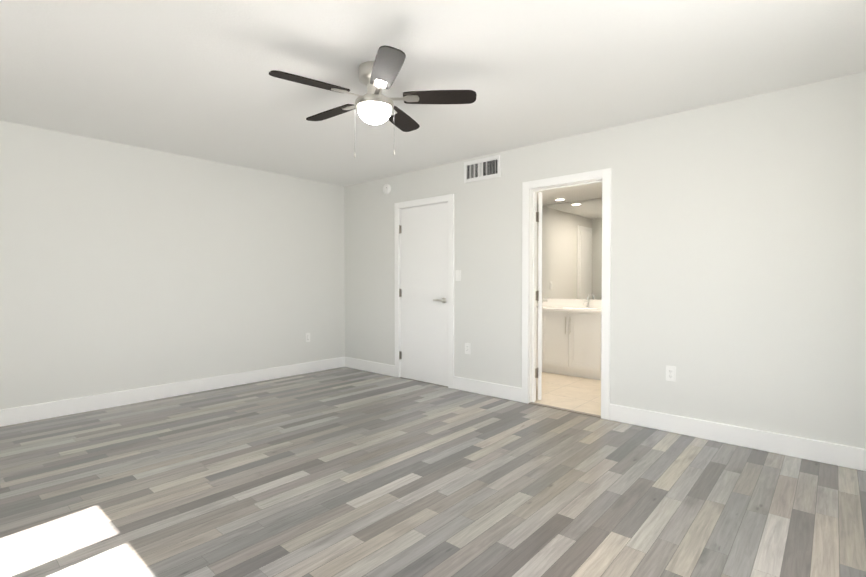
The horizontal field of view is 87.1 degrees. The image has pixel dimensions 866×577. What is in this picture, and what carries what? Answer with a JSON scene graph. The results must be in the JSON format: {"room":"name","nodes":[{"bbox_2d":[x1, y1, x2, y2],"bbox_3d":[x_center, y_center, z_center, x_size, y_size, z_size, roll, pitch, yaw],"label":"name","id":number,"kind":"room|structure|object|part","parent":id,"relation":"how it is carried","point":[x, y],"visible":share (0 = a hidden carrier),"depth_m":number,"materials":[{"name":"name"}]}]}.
{"room":"empty bedroom","nodes":[
{"label":"empty bedroom","id":0,"kind":"room"},
{"bbox_2d":[0,120,344,409],"bbox_3d":[-2.696,-0.132,4.559,0.100,2.440,4.400,1,1,41],"label":"wall","id":1,"kind":"structure","parent":0,"point":[123,267],"depth_m":4.42,"materials":[{"name":"white paint"}]},
{"bbox_2d":[0,357,343,426],"bbox_3d":[-2.609,1.020,4.588,0.019,0.135,4.270,1,1,41],"label":"baseboard","id":2,"kind":"structure","parent":1,"relation":"attached to","point":[16,415],"depth_m":4.42,"materials":[{"name":"white wood"}]},
{"bbox_2d":[305,333,309,341],"bbox_3d":[-1.581,0.618,5.751,0.010,0.115,0.070,1,1,41],"label":"outlet","id":3,"kind":"object","parent":1,"relation":"attached to","point":[307,337],"visible":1,"depth_m":5.75,"materials":[{"name":"white plastic"}]},
{"bbox_2d":[0,367,865,576],"bbox_3d":[0.119,1.132,3.462,5.800,0.067,6.450,1,1,41],"label":"floor","id":4,"kind":"structure","parent":0,"point":[343,472],"depth_m":2.50,"materials":[{"name":"grey laminate"}]},
{"bbox_2d":[536,294,601,379],"bbox_3d":[1.720,0.568,5.810,1.090,0.998,0.590,1,1,41],"label":"bathroom vanity","id":5,"kind":"object","parent":4,"relation":"on","point":[571,337],"visible":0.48,"depth_m":5.54,"materials":[{"name":"white wood"}]},
{"bbox_2d":[583,294,589,307],"bbox_3d":[1.963,0.158,5.806,0.052,0.178,0.201,1,1,41],"label":"faucet","id":6,"kind":"object","parent":5,"relation":"on","point":[587,301],"depth_m":5.82,"materials":[{"name":"silver metal"}]},
{"bbox_2d":[0,0,865,185],"bbox_3d":[0.119,-1.384,3.420,5.800,0.100,6.450,1,1,41],"label":"ceiling","id":7,"kind":"structure","parent":0,"point":[192,78],"depth_m":2.72,"materials":[{"name":"white paint"}]},
{"bbox_2d":[269,45,476,157],"bbox_3d":[-0.389,-1.055,2.760,1.145,0.536,1.177,1,1,41],"label":"fan","id":8,"kind":"object","parent":7,"relation":"hanging from","point":[374,105],"visible":1,"depth_m":2.67,"materials":[{"name":"black wood"}]},
{"bbox_2d":[537,205,538,305],"bbox_3d":[0.854,-0.152,5.739,0.100,2.440,1.830,1,1,41],"label":"wall","id":9,"kind":"structure","parent":0,"point":[537,250],"depth_m":6.34,"materials":[{"name":"white paint"}]},
{"bbox_2d":[537,183,601,204],"bbox_3d":[1.761,-1.179,4.921,2.320,0.080,1.830,1,1,41],"label":"ceiling","id":10,"kind":"structure","parent":0,"point":[582,192],"depth_m":5.56,"materials":[{"name":"white paint"}]},
{"bbox_2d":[547,198,599,299],"bbox_3d":[2.400,-0.150,5.662,2.520,2.440,0.100,1,1,41],"label":"wall","id":11,"kind":"structure","parent":0,"point":[559,298],"depth_m":6.04,"materials":[{"name":"white paint"}]},
{"bbox_2d":[542,198,601,299],"bbox_3d":[2.144,-0.503,5.811,1.710,1.290,0.006,1,1,41],"label":"bathroom mirror","id":12,"kind":"object","parent":11,"relation":"attached to","point":[571,250],"visible":0.29,"depth_m":6.06,"materials":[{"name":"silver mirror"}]},
{"bbox_2d":[344,71,865,448],"bbox_3d":[0.936,-0.129,4.367,5.800,2.440,0.120,1,1,41],"label":"wall","id":13,"kind":"structure","parent":0,"point":[738,262],"depth_m":3.35,"materials":[{"name":"white paint"}]},
{"bbox_2d":[344,357,394,376],"bbox_3d":[-0.822,0.999,5.847,0.970,0.135,0.016,1,1,41],"label":"baseboard","id":14,"kind":"structure","parent":13,"relation":"attached to","point":[375,367],"depth_m":5.82,"materials":[{"name":"white wood"}]},
{"bbox_2d":[383,184,390,193],"bbox_3d":[-0.572,-1.219,5.576,0.124,0.124,0.038,1,1,41],"label":"smoke detector","id":15,"kind":"object","parent":13,"relation":"attached to","point":[386,188],"visible":1,"depth_m":5.55,"materials":[{"name":"white plastic"}]},
{"bbox_2d":[399,202,447,385],"bbox_3d":[-0.117,0.063,5.214,0.758,2.015,0.098,1,1,41],"label":"entry door","id":16,"kind":"structure","parent":13,"relation":"in","point":[423,295],"depth_m":5.21,"materials":[{"name":"white wood"}]},
{"bbox_3d":[0.073,0.130,5.020,0.146,0.062,0.058,1,1,41],"label":"handle","id":17,"kind":"part","parent":16,"relation":"part of","materials":[{"name":"silver metal"}]},
{"bbox_2d":[394,194,453,387],"bbox_3d":[-0.078,0.026,5.253,0.910,2.100,0.139,1,1,41],"label":"door frame","id":18,"kind":"structure","parent":13,"relation":"attached to","point":[449,198],"depth_m":5.04,"materials":[{"name":"white wood"}]},
{"bbox_2d":[456,270,460,280],"bbox_3d":[0.268,-0.138,4.868,0.070,0.115,0.013,1,1,41],"label":"light switch","id":19,"kind":"object","parent":13,"relation":"attached to","point":[458,275],"visible":1,"depth_m":4.86,"materials":[{"name":"white plastic"}]},
{"bbox_2d":[465,343,469,353],"bbox_3d":[0.363,0.634,4.799,0.070,0.115,0.010,1,1,41],"label":"outlet","id":20,"kind":"object","parent":13,"relation":"attached to","point":[467,348],"visible":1,"depth_m":4.80,"materials":[{"name":"white plastic"}]},
{"bbox_2d":[464,155,500,182],"bbox_3d":[0.499,-1.216,4.646,0.450,0.215,0.015,1,1,41],"label":"air vent","id":21,"kind":"object","parent":13,"relation":"in","point":[483,169],"visible":1,"depth_m":4.64,"materials":[{"name":"white metal"}]},
{"bbox_2d":[453,376,521,401],"bbox_3d":[0.540,1.019,4.645,0.843,0.135,0.016,1,1,41],"label":"baseboard","id":22,"kind":"structure","parent":13,"relation":"attached to","point":[460,383],"depth_m":4.61,"materials":[{"name":"white wood"}]},
{"bbox_2d":[535,192,546,399],"bbox_3d":[1.085,0.071,4.720,0.366,2.015,0.663,1,1,41],"label":"bathroom door","id":23,"kind":"structure","parent":13,"relation":"in","point":[538,370],"depth_m":4.41,"materials":[{"name":"white wood"}]},
{"bbox_2d":[522,168,610,419],"bbox_3d":[1.213,0.045,4.125,0.833,2.100,0.158,1,1,41],"label":"door frame","id":24,"kind":"structure","parent":13,"relation":"attached to","point":[529,230],"depth_m":4.28,"materials":[{"name":"white wood"}]},
{"bbox_2d":[666,366,675,381],"bbox_3d":[1.830,0.655,3.503,0.070,0.115,0.010,1,1,41],"label":"outlet","id":25,"kind":"object","parent":13,"relation":"attached to","point":[670,373],"visible":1,"depth_m":3.50,"materials":[{"name":"white plastic"}]},
{"bbox_2d":[609,404,865,470],"bbox_3d":[2.226,1.043,3.153,1.994,0.135,0.019,1,1,41],"label":"baseboard","id":26,"kind":"structure","parent":13,"relation":"attached to","point":[824,452],"depth_m":3.17,"materials":[{"name":"white wood"}]}
]}

